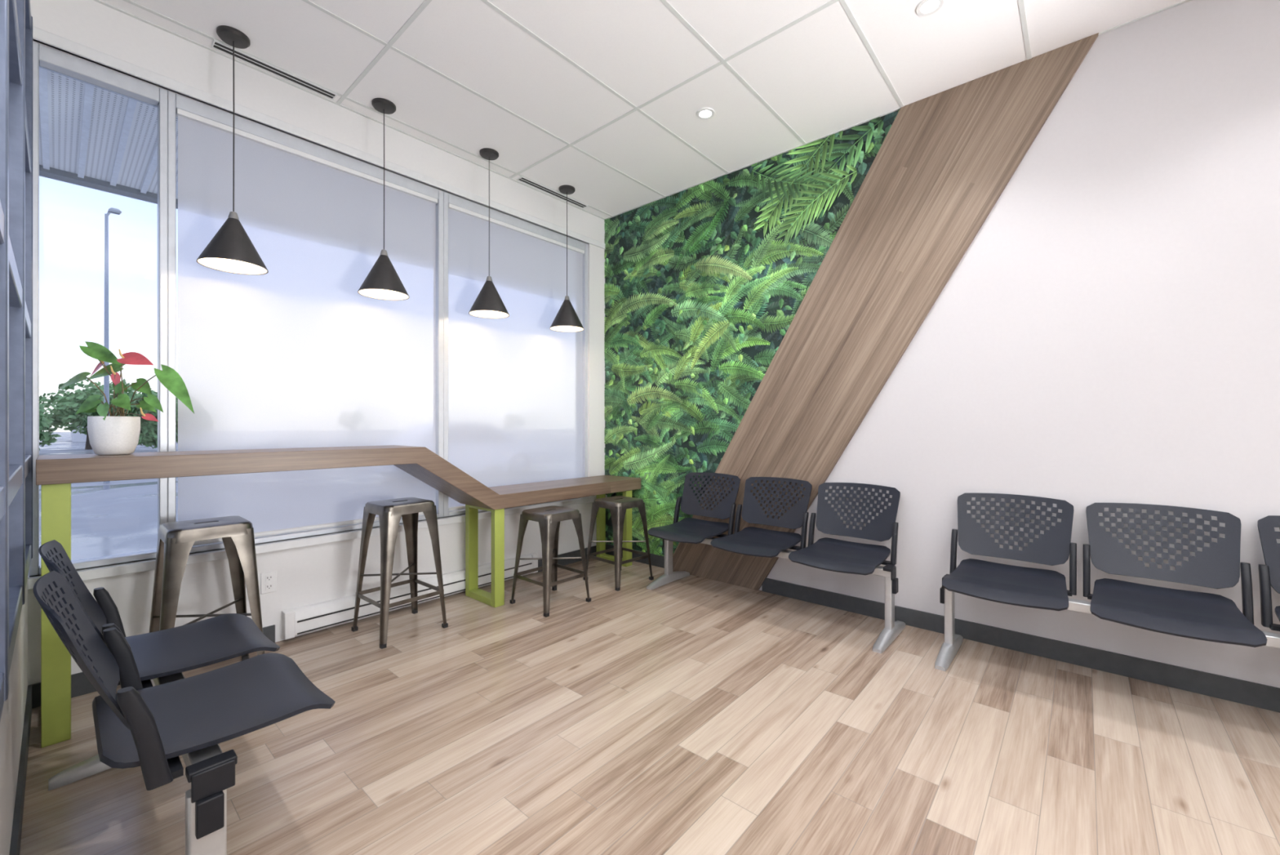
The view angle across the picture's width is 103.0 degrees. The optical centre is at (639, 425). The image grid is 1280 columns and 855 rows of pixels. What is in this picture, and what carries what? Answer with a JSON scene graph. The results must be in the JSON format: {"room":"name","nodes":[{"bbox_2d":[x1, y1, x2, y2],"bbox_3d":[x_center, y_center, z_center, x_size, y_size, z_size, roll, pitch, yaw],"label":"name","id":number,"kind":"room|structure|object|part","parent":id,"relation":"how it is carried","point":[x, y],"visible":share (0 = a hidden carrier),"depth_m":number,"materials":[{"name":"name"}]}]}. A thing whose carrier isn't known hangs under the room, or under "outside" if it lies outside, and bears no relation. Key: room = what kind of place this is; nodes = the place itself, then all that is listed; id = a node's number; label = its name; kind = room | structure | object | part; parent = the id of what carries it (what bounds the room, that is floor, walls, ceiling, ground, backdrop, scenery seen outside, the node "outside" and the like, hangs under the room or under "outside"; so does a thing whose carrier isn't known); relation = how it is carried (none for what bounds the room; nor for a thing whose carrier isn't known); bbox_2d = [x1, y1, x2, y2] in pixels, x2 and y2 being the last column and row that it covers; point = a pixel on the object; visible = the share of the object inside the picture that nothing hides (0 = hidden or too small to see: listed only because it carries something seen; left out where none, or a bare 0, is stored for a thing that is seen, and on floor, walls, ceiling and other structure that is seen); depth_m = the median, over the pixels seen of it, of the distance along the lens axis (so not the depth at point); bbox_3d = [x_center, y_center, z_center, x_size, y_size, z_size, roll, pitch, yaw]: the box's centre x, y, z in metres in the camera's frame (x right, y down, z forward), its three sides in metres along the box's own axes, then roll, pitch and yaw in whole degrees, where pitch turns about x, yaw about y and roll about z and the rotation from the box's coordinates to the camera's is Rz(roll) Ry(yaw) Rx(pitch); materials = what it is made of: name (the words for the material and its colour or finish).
{"room":"waiting room","nodes":[
{"label":"waiting room","id":0,"kind":"room"},
{"bbox_2d":[0,577,27,854],"bbox_3d":[-0.723,-0.365,-0.982,7.000,3.150,2.270,0,0,41],"label":"wall","id":1,"kind":"structure","parent":0,"point":[11,722],"depth_m":1.39,"materials":[{"name":"white paint"}]},
{"bbox_2d":[0,0,32,720],"bbox_3d":[-1.633,-0.570,1.261,2.520,2.240,0.116,0,0,41],"label":"window","id":2,"kind":"structure","parent":1,"relation":"in","point":[15,17],"depth_m":1.54,"materials":[{"name":"clear glass"}]},
{"bbox_2d":[8,684,31,854],"bbox_3d":[-1.590,1.160,1.287,2.688,0.100,0.012,0,0,41],"label":"baseboard","id":3,"kind":"structure","parent":1,"relation":"attached to","point":[15,847],"depth_m":1.60,"materials":[{"name":"rubber"}]},
{"bbox_2d":[87,416,140,455],"bbox_3d":[-2.276,0.044,2.204,0.160,0.166,0.160,0,0,41],"label":"pot","id":4,"kind":"object","parent":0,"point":[108,435],"depth_m":2.15,"materials":[{"name":"ceramic"}]},
{"bbox_2d":[27,0,604,684],"bbox_3d":[-1.532,-0.290,3.570,0.200,3.400,3.830,0,0,41],"label":"wall","id":5,"kind":"structure","parent":0,"point":[309,575],"depth_m":2.97,"materials":[{"name":"white paint"}]},
{"bbox_2d":[27,41,167,576],"bbox_3d":[-2.516,-0.505,2.380,0.080,2.310,0.443,0,0,41],"label":"window","id":6,"kind":"structure","parent":5,"relation":"in","point":[46,58],"depth_m":2.36,"materials":[{"name":"metal"}]},
{"bbox_2d":[39,66,177,208],"bbox_3d":[-3.175,-1.895,3.297,1.920,0.290,12.000,0,0,41],"label":"soffit","id":7,"kind":"structure","parent":5,"relation":"attached to","point":[91,136],"depth_m":3.17,"materials":[{"name":"grey metal"}]},
{"bbox_2d":[260,570,276,594],"bbox_3d":[-2.052,0.867,2.813,0.010,0.116,0.074,0,0,41],"label":"wall outlet","id":8,"kind":"object","parent":5,"relation":"attached to","point":[268,580],"visible":1,"depth_m":2.81,"materials":[{"name":"white plastic"}]},
{"bbox_2d":[265,573,272,582],"bbox_3d":[-2.050,0.843,2.812,0.003,0.034,0.034,0,0,41],"label":"socket","id":9,"kind":"object","parent":8,"relation":"attached to","point":[268,577],"depth_m":2.81,"materials":[{"name":"white plastic"}]},
{"bbox_2d":[265,582,272,590],"bbox_3d":[-2.050,0.891,2.812,0.003,0.034,0.034,0,0,41],"label":"socket","id":10,"kind":"object","parent":8,"relation":"attached to","point":[268,586],"depth_m":2.81,"materials":[{"name":"white plastic"}]},
{"bbox_2d":[167,90,443,553],"bbox_3d":[-1.896,-0.505,3.090,0.080,2.310,1.442,0,0,41],"label":"window","id":11,"kind":"structure","parent":5,"relation":"in","point":[175,101],"depth_m":2.82,"materials":[{"name":"metal"}]},
{"bbox_2d":[175,108,437,546],"bbox_3d":[-1.887,-0.485,3.077,0.042,2.209,1.365,0,0,41],"label":"roller blind","id":12,"kind":"object","parent":11,"relation":"attached to","point":[291,355],"visible":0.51,"depth_m":2.96,"materials":[{"name":"fabric"}]},
{"bbox_3d":[-1.887,0.605,3.078,0.017,0.028,1.355,0,0,41],"label":"rail","id":13,"kind":"part","parent":12,"relation":"part of","materials":[{"name":"white metal"}]},
{"bbox_2d":[27,545,596,708],"bbox_3d":[-1.468,1.160,3.481,0.012,0.100,3.480,0,0,41],"label":"baseboard","id":14,"kind":"structure","parent":5,"relation":"attached to","point":[81,685],"depth_m":2.29,"materials":[{"name":"rubber"}]},
{"bbox_2d":[27,494,607,589],"bbox_3d":[-1.471,0.672,3.484,0.065,0.045,3.480,0,0,41],"label":"window sill","id":15,"kind":"structure","parent":5,"relation":"attached to","point":[135,566],"depth_m":2.84,"materials":[{"name":"white paint"}]},
{"bbox_2d":[32,26,605,248],"bbox_3d":[-1.476,-1.685,3.488,0.032,0.050,3.480,0,0,41],"label":"trim","id":16,"kind":"structure","parent":5,"relation":"attached to","point":[60,43],"depth_m":2.79,"materials":[{"name":"white paint"}]},
{"bbox_2d":[281,552,537,639],"bbox_3d":[-1.422,1.115,3.495,0.064,0.149,1.738,0,0,41],"label":"baseboard heater","id":17,"kind":"object","parent":5,"relation":"attached to","point":[315,616],"visible":0.84,"depth_m":3.15,"materials":[{"name":"white metal"}]},
{"bbox_2d":[443,191,587,516],"bbox_3d":[-0.964,-0.505,4.160,0.080,2.310,1.395,0,0,41],"label":"window","id":18,"kind":"structure","parent":5,"relation":"in","point":[447,197],"depth_m":3.90,"materials":[{"name":"metal"}]},
{"bbox_2d":[448,203,584,511],"bbox_3d":[-0.952,-0.485,4.150,0.042,2.209,1.313,0,0,41],"label":"roller blind","id":19,"kind":"object","parent":18,"relation":"attached to","point":[515,382],"visible":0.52,"depth_m":4.08,"materials":[{"name":"fabric"}]},
{"bbox_3d":[-0.953,0.605,4.151,0.017,0.028,1.303,0,0,41],"label":"rail","id":20,"kind":"part","parent":19,"relation":"part of","materials":[{"name":"white metal"}]},
{"bbox_2d":[100,0,1184,218],"bbox_3d":[0.460,-1.990,0.528,7.200,0.100,5.800,0,0,41],"label":"ceiling","id":21,"kind":"structure","parent":0,"point":[818,74],"depth_m":2.73,"materials":[{"name":"tile"}]},
{"bbox_2d":[195,25,268,275],"bbox_3d":[-2.024,-1.365,2.533,0.280,1.150,0.280,0,0,41],"label":"pendant lamp","id":22,"kind":"object","parent":21,"relation":"hanging from","point":[231,250],"visible":1,"depth_m":2.51,"materials":[{"name":"black metal"}]},
{"bbox_3d":[-2.024,-0.907,2.533,0.280,0.235,0.280,0,0,41],"label":"lamp shade","id":23,"kind":"part","parent":22,"relation":"part of","materials":[{"name":"black metal"}]},
{"bbox_3d":[-2.024,-1.482,2.533,0.005,0.875,0.007,0,0,41],"label":"cord","id":24,"kind":"part","parent":22,"relation":"part of","materials":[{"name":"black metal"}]},
{"bbox_2d":[211,40,337,99],"bbox_3d":[-1.981,-1.936,2.788,0.070,0.008,0.560,0,0,41],"label":"ceiling vent","id":25,"kind":"object","parent":21,"relation":"in","point":[216,45],"visible":1,"depth_m":2.77,"materials":[{"name":"black metal"}]},
{"bbox_2d":[357,97,408,300],"bbox_3d":[-1.549,-1.365,3.078,0.280,1.150,0.280,0,0,41],"label":"pendant lamp","id":26,"kind":"object","parent":21,"relation":"hanging from","point":[383,282],"visible":1,"depth_m":3.04,"materials":[{"name":"black metal"}]},
{"bbox_3d":[-1.549,-0.907,3.078,0.280,0.235,0.280,0,0,41],"label":"lamp shade","id":27,"kind":"part","parent":26,"relation":"part of","materials":[{"name":"black metal"}]},
{"bbox_3d":[-1.549,-1.482,3.079,0.005,0.875,0.007,0,0,41],"label":"cord","id":28,"kind":"part","parent":26,"relation":"part of","materials":[{"name":"black metal"}]},
{"bbox_2d":[468,147,509,318],"bbox_3d":[-1.074,-1.365,3.623,0.280,1.150,0.280,0,0,41],"label":"pendant lamp","id":29,"kind":"object","parent":21,"relation":"hanging from","point":[488,304],"visible":1,"depth_m":3.58,"materials":[{"name":"black metal"}]},
{"bbox_3d":[-1.074,-0.907,3.623,0.280,0.235,0.280,0,0,41],"label":"lamp shade","id":30,"kind":"part","parent":29,"relation":"part of","materials":[{"name":"black metal"}]},
{"bbox_3d":[-1.074,-1.482,3.624,0.005,0.875,0.007,0,0,41],"label":"cord","id":31,"kind":"part","parent":29,"relation":"part of","materials":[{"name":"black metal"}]},
{"bbox_2d":[516,176,588,208],"bbox_3d":[-0.713,-1.936,4.243,0.070,0.008,0.700,0,0,41],"label":"ceiling vent","id":32,"kind":"object","parent":21,"relation":"in","point":[522,179],"visible":1,"depth_m":4.21,"materials":[{"name":"metal"}]},
{"bbox_2d":[549,184,584,332],"bbox_3d":[-0.598,-1.365,4.169,0.280,1.150,0.280,0,0,41],"label":"pendant lamp","id":33,"kind":"object","parent":21,"relation":"hanging from","point":[566,320],"visible":1,"depth_m":4.12,"materials":[{"name":"black metal"}]},
{"bbox_3d":[-0.598,-0.907,4.169,0.280,0.235,0.280,0,0,41],"label":"lamp shade","id":34,"kind":"part","parent":33,"relation":"part of","materials":[{"name":"black metal"}]},
{"bbox_3d":[-0.598,-1.482,4.169,0.005,0.875,0.007,0,0,41],"label":"cord","id":35,"kind":"part","parent":33,"relation":"part of","materials":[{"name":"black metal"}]},
{"bbox_2d":[93,0,1191,219],"bbox_3d":[0.658,-1.938,0.222,7.500,0.005,5.600,0,0,41],"label":"ceiling grid","id":36,"kind":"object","parent":21,"relation":"attached to","point":[1021,5],"depth_m":2.78,"materials":[{"name":"metal"}]},
{"bbox_2d":[696,106,715,119],"bbox_3d":[0.407,-1.937,3.161,0.116,0.006,0.116,0,0,41],"label":"recessed light","id":37,"kind":"object","parent":21,"relation":"in","point":[706,113],"visible":1,"depth_m":3.15,"materials":[{"name":"white plastic"}]},
{"bbox_2d":[915,0,944,16],"bbox_3d":[1.338,-1.937,2.349,0.116,0.006,0.116,0,0,41],"label":"recessed light","id":38,"kind":"object","parent":21,"relation":"in","point":[925,7],"visible":1,"depth_m":2.35,"materials":[{"name":"white plastic"}]},
{"bbox_2d":[19,558,1279,854],"bbox_3d":[0.460,1.310,0.528,7.200,0.200,5.800,0,0,41],"label":"floor","id":39,"kind":"structure","parent":0,"point":[691,714],"depth_m":1.92,"materials":[{"name":"brown wood"}]},
{"bbox_2d":[33,539,335,854],"bbox_3d":[-1.411,0.790,1.554,1.125,0.840,0.558,0,0,41],"label":"bench","id":40,"kind":"object","parent":39,"relation":"on","point":[157,715],"visible":1,"depth_m":1.37,"materials":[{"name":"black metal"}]},
{"bbox_3d":[-1.751,0.532,1.579,0.500,0.324,0.150,0,0,41],"label":"backrest","id":41,"kind":"part","parent":40,"relation":"part of","materials":[{"name":"grey plastic"}]},
{"bbox_3d":[-1.340,0.532,1.221,0.500,0.324,0.150,0,0,41],"label":"backrest","id":42,"kind":"part","parent":40,"relation":"part of","materials":[{"name":"grey plastic"}]},
{"bbox_3d":[-1.585,0.768,1.769,0.477,0.084,0.461,0,0,41],"label":"seat","id":43,"kind":"part","parent":40,"relation":"part of","materials":[{"name":"grey plastic"}]},
{"bbox_3d":[-1.025,1.010,1.202,0.038,0.311,0.072,0,0,41],"label":"leg","id":44,"kind":"part","parent":40,"relation":"part of","materials":[{"name":"silver metal"}]},
{"bbox_3d":[-1.174,0.768,1.411,0.477,0.084,0.461,0,0,41],"label":"seat","id":45,"kind":"part","parent":40,"relation":"part of","materials":[{"name":"grey plastic"}]},
{"bbox_2d":[149,515,265,660],"bbox_3d":[-2.020,0.830,2.370,0.390,0.760,0.390,0,0,41],"label":"bar stool","id":46,"kind":"object","parent":39,"relation":"on","point":[175,540],"visible":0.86,"depth_m":2.34,"materials":[{"name":"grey metal"}]},
{"bbox_3d":[-2.223,0.839,2.356,0.128,0.718,0.139,0,0,-4],"label":"leg","id":47,"kind":"part","parent":46,"relation":"part of","materials":[{"name":"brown metal"}]},
{"bbox_3d":[-2.006,0.839,2.167,0.139,0.718,0.128,0,0,-4],"label":"leg","id":48,"kind":"part","parent":46,"relation":"part of","materials":[{"name":"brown metal"}]},
{"bbox_3d":[-2.020,0.477,2.370,0.310,0.055,0.310,0,0,41],"label":"seat","id":49,"kind":"part","parent":46,"relation":"part of","materials":[{"name":"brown metal"}]},
{"bbox_3d":[-2.034,0.839,2.574,0.139,0.718,0.128,0,0,-4],"label":"leg","id":50,"kind":"part","parent":46,"relation":"part of","materials":[{"name":"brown metal"}]},
{"bbox_3d":[-1.816,0.839,2.384,0.128,0.718,0.139,0,0,-4],"label":"leg","id":51,"kind":"part","parent":46,"relation":"part of","materials":[{"name":"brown metal"}]},
{"bbox_2d":[35,444,640,747],"bbox_3d":[-1.278,0.668,3.321,0.430,1.083,3.428,0,0,41],"label":"table","id":52,"kind":"object","parent":39,"relation":"on","point":[55,473],"visible":0.92,"depth_m":2.49,"materials":[{"name":"brown wood"}]},
{"bbox_3d":[-2.360,0.716,2.056,0.370,0.988,0.075,0,0,41],"label":"leg frame","id":53,"kind":"part","parent":52,"relation":"part of","materials":[{"name":"green paint"}]},
{"bbox_2d":[57,341,194,455],"bbox_3d":[-2.204,-0.119,2.198,0.580,0.492,0.160,0,0,5],"label":"anthurium","id":54,"kind":"object","parent":52,"relation":"on","point":[112,435],"visible":1,"depth_m":2.18,"materials":[{"name":"plant"}]},
{"bbox_2d":[90,360,104,376],"bbox_3d":[-2.379,-0.251,2.233,0.070,0.074,0.018,0,0,9],"label":"flower","id":55,"kind":"object","parent":54,"relation":"on","point":[101,371],"depth_m":2.23,"materials":[{"name":"red plant"}]},
{"bbox_2d":[111,372,119,385],"bbox_3d":[-2.250,-0.194,2.183,0.036,0.072,0.003,0,0,-11],"label":"flower","id":56,"kind":"object","parent":54,"relation":"on","point":[115,377],"depth_m":2.18,"materials":[{"name":"red plant"}]},
{"bbox_2d":[115,351,153,364],"bbox_3d":[-2.153,-0.287,2.172,0.151,0.059,0.042,0,0,-3],"label":"flower","id":57,"kind":"object","parent":54,"relation":"on","point":[131,357],"depth_m":2.17,"materials":[{"name":"red plant"}]},
{"bbox_2d":[141,413,158,421],"bbox_3d":[-2.073,-0.034,2.153,0.069,0.034,0.017,0,0,-3],"label":"flower","id":58,"kind":"object","parent":54,"relation":"on","point":[148,416],"depth_m":2.15,"materials":[{"name":"red plant"}]},
{"bbox_3d":[-1.079,0.883,3.526,0.370,0.653,0.075,0,0,41],"label":"leg frame","id":59,"kind":"part","parent":52,"relation":"part of","materials":[{"name":"green paint"}]},
{"bbox_3d":[-0.231,0.883,4.499,0.370,0.653,0.075,0,0,41],"label":"leg frame","id":60,"kind":"part","parent":52,"relation":"part of","materials":[{"name":"green paint"}]},
{"bbox_2d":[351,497,448,648],"bbox_3d":[-1.427,0.830,3.028,0.390,0.760,0.390,0,0,39],"label":"bar stool","id":61,"kind":"object","parent":39,"relation":"on","point":[390,512],"visible":1,"depth_m":2.99,"materials":[{"name":"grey metal"}]},
{"bbox_3d":[-1.630,0.839,3.007,0.128,0.718,0.139,0,0,-6],"label":"leg","id":62,"kind":"part","parent":61,"relation":"part of","materials":[{"name":"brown metal"}]},
{"bbox_3d":[-1.406,0.839,2.825,0.139,0.718,0.128,0,0,-6],"label":"leg","id":63,"kind":"part","parent":61,"relation":"part of","materials":[{"name":"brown metal"}]},
{"bbox_3d":[-1.427,0.477,3.028,0.310,0.055,0.310,0,0,39],"label":"seat","id":64,"kind":"part","parent":61,"relation":"part of","materials":[{"name":"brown metal"}]},
{"bbox_3d":[-1.448,0.839,3.231,0.139,0.718,0.128,0,0,-6],"label":"leg","id":65,"kind":"part","parent":61,"relation":"part of","materials":[{"name":"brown metal"}]},
{"bbox_3d":[-1.224,0.839,3.049,0.128,0.718,0.139,0,0,-6],"label":"leg","id":66,"kind":"part","parent":61,"relation":"part of","materials":[{"name":"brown metal"}]},
{"bbox_2d":[510,505,591,617],"bbox_3d":[-0.612,0.892,3.484,0.390,0.635,0.390,0,0,41],"label":"bar stool","id":67,"kind":"object","parent":39,"relation":"on","point":[548,517],"visible":1,"depth_m":3.43,"materials":[{"name":"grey metal"}]},
{"bbox_3d":[-0.815,0.901,3.470,0.128,0.593,0.139,0,0,-4],"label":"leg","id":68,"kind":"part","parent":67,"relation":"part of","materials":[{"name":"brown metal"}]},
{"bbox_3d":[-0.598,0.901,3.281,0.139,0.593,0.128,0,0,-4],"label":"leg","id":69,"kind":"part","parent":67,"relation":"part of","materials":[{"name":"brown metal"}]},
{"bbox_3d":[-0.612,0.603,3.484,0.310,0.055,0.310,0,0,41],"label":"seat","id":70,"kind":"part","parent":67,"relation":"part of","materials":[{"name":"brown metal"}]},
{"bbox_3d":[-0.625,0.901,3.688,0.139,0.593,0.128,0,0,-4],"label":"leg","id":71,"kind":"part","parent":67,"relation":"part of","materials":[{"name":"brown metal"}]},
{"bbox_3d":[-0.408,0.901,3.498,0.128,0.593,0.139,0,0,-4],"label":"leg","id":72,"kind":"part","parent":67,"relation":"part of","materials":[{"name":"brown metal"}]},
{"bbox_2d":[583,495,653,591],"bbox_3d":[-0.168,0.892,3.993,0.390,0.635,0.390,0,0,44],"label":"bar stool","id":73,"kind":"object","parent":39,"relation":"on","point":[617,504],"visible":0.99,"depth_m":3.90,"materials":[{"name":"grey metal"}]},
{"bbox_3d":[-0.372,0.901,3.990,0.128,0.593,0.139,0,0,-1],"label":"leg","id":74,"kind":"part","parent":73,"relation":"part of","materials":[{"name":"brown metal"}]},
{"bbox_3d":[-0.165,0.901,3.819,0.142,0.593,0.142,0,0,44],"label":"leg","id":75,"kind":"part","parent":73,"relation":"part of","materials":[{"name":"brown metal"}]},
{"bbox_3d":[-0.168,0.603,3.993,0.310,0.055,0.310,0,0,44],"label":"seat","id":76,"kind":"part","parent":73,"relation":"part of","materials":[{"name":"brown metal"}]},
{"bbox_3d":[0.036,0.901,3.996,0.128,0.593,0.139,0,0,-1],"label":"leg","id":77,"kind":"part","parent":73,"relation":"part of","materials":[{"name":"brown metal"}]},
{"bbox_2d":[646,471,905,653],"bbox_3d":[0.814,0.790,3.408,1.670,0.840,0.558,0,0,41],"label":"bench","id":78,"kind":"object","parent":39,"relation":"on","point":[828,553],"visible":1,"depth_m":3.32,"materials":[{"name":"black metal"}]},
{"bbox_3d":[0.222,1.010,3.938,0.038,0.311,0.072,0,0,41],"label":"leg","id":79,"kind":"part","parent":78,"relation":"part of","materials":[{"name":"silver metal"}]},
{"bbox_3d":[0.371,0.768,3.729,0.477,0.084,0.461,0,0,41],"label":"seat","id":80,"kind":"part","parent":78,"relation":"part of","materials":[{"name":"grey plastic"}]},
{"bbox_3d":[0.537,0.532,3.920,0.500,0.324,0.150,0,0,41],"label":"backrest","id":81,"kind":"part","parent":78,"relation":"part of","materials":[{"name":"grey plastic"}]},
{"bbox_3d":[0.782,0.768,3.371,0.477,0.084,0.461,0,0,41],"label":"seat","id":82,"kind":"part","parent":78,"relation":"part of","materials":[{"name":"grey plastic"}]},
{"bbox_3d":[0.948,0.532,3.561,0.500,0.324,0.150,0,0,41],"label":"backrest","id":83,"kind":"part","parent":78,"relation":"part of","materials":[{"name":"grey plastic"}]},
{"bbox_3d":[1.193,0.768,3.013,0.477,0.084,0.461,0,0,41],"label":"seat","id":84,"kind":"part","parent":78,"relation":"part of","materials":[{"name":"grey plastic"}]},
{"bbox_3d":[1.359,0.532,3.203,0.500,0.324,0.150,0,0,41],"label":"backrest","id":85,"kind":"part","parent":78,"relation":"part of","materials":[{"name":"grey plastic"}]},
{"bbox_3d":[1.421,1.010,2.894,0.038,0.311,0.072,0,0,41],"label":"leg","id":86,"kind":"part","parent":78,"relation":"part of","materials":[{"name":"silver metal"}]},
{"bbox_2d":[934,493,1279,671],"bbox_3d":[2.235,0.790,2.169,1.670,0.840,0.558,0,0,41],"label":"bench","id":87,"kind":"object","parent":39,"relation":"on","point":[1201,615],"visible":1,"depth_m":2.34,"materials":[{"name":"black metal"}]},
{"bbox_3d":[1.643,1.010,2.700,0.038,0.311,0.072,0,0,41],"label":"leg","id":88,"kind":"part","parent":87,"relation":"part of","materials":[{"name":"silver metal"}]},
{"bbox_3d":[1.793,0.768,2.491,0.477,0.084,0.461,0,0,41],"label":"seat","id":89,"kind":"part","parent":87,"relation":"part of","materials":[{"name":"grey plastic"}]},
{"bbox_3d":[1.958,0.532,2.681,0.500,0.324,0.150,0,0,41],"label":"backrest","id":90,"kind":"part","parent":87,"relation":"part of","materials":[{"name":"grey plastic"}]},
{"bbox_3d":[2.369,0.532,2.323,0.500,0.324,0.150,0,0,41],"label":"backrest","id":91,"kind":"part","parent":87,"relation":"part of","materials":[{"name":"grey plastic"}]},
{"bbox_3d":[2.204,0.768,2.133,0.477,0.084,0.461,0,0,41],"label":"seat","id":92,"kind":"part","parent":87,"relation":"part of","materials":[{"name":"grey plastic"}]},
{"bbox_3d":[2.780,0.532,1.965,0.500,0.324,0.150,0,0,41],"label":"backrest","id":93,"kind":"part","parent":87,"relation":"part of","materials":[{"name":"grey plastic"}]},
{"bbox_3d":[2.614,0.768,1.775,0.477,0.084,0.461,0,0,41],"label":"seat","id":94,"kind":"part","parent":87,"relation":"part of","materials":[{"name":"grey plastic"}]},
{"bbox_2d":[759,0,1279,687],"bbox_3d":[2.375,-0.290,2.573,7.000,3.400,0.200,0,0,41],"label":"wall","id":95,"kind":"structure","parent":0,"point":[1108,331],"depth_m":2.48,"materials":[{"name":"white paint"}]},
{"bbox_2d":[604,109,899,555],"bbox_3d":[0.640,-0.364,3.944,2.580,3.148,0.010,0,0,41],"label":"wall mural","id":96,"kind":"object","parent":95,"relation":"attached to","point":[705,282],"visible":0.97,"depth_m":4.06},
{"bbox_2d":[672,32,1098,590],"bbox_3d":[1.248,-0.364,3.410,2.716,3.149,0.018,0,0,41],"label":"wall panel","id":97,"kind":"object","parent":95,"relation":"attached to","point":[946,158],"visible":0.86,"depth_m":3.17,"materials":[{"name":"brown wood"}]},
{"bbox_2d":[605,543,1279,712],"bbox_3d":[2.310,1.160,2.489,6.988,0.100,0.012,0,0,41],"label":"baseboard","id":98,"kind":"structure","parent":95,"relation":"attached to","point":[1232,689],"depth_m":2.62,"materials":[{"name":"rubber"}]},
{"label":"outside","id":99,"kind":"structure","parent":0,"visible":0},
{"bbox_2d":[39,431,177,564],"bbox_3d":[-38.025,1.410,37.646,220.000,0.100,240.000,0,0,41],"label":"ground","id":100,"kind":"structure","parent":99,"point":[119,517],"depth_m":7.96,"materials":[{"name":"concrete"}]},
{"bbox_2d":[39,401,61,449],"bbox_3d":[-28.454,-0.288,22.486,3.737,3.311,3.836,0,0,41],"label":"tree","id":101,"kind":"object","parent":100,"relation":"on","point":[46,420],"visible":0.07,"depth_m":23.95,"materials":[{"name":"green plant"}]},
{"bbox_2d":[39,377,141,449],"bbox_3d":[-31.129,-0.672,28.803,4.413,4.076,4.344,0,0,41],"label":"tree","id":102,"kind":"object","parent":100,"relation":"on","point":[65,410],"visible":0.38,"depth_m":27.63,"materials":[{"name":"green plant"}]},
{"bbox_2d":[102,207,121,483],"bbox_3d":[-12.541,-1.900,12.093,0.160,6.520,0.305,0,0,41],"label":"street lamp","id":103,"kind":"object","parent":100,"relation":"on","point":[114,211],"visible":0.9,"depth_m":12.00,"materials":[{"name":"grey metal"}]},
{"bbox_2d":[71,414,176,441],"bbox_3d":[-47.594,-0.090,47.975,8.600,2.900,8.600,0,0,41],"label":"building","id":104,"kind":"structure","parent":100,"relation":"on","point":[77,437],"depth_m":42.62,"materials":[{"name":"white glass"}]},
{"bbox_2d":[111,387,177,448],"bbox_3d":[-24.952,-0.288,26.764,3.737,3.311,3.836,0,0,-29],"label":"tree","id":105,"kind":"object","parent":100,"relation":"on","point":[148,437],"visible":0.33,"depth_m":25.61,"materials":[{"name":"green plant"}]}
]}

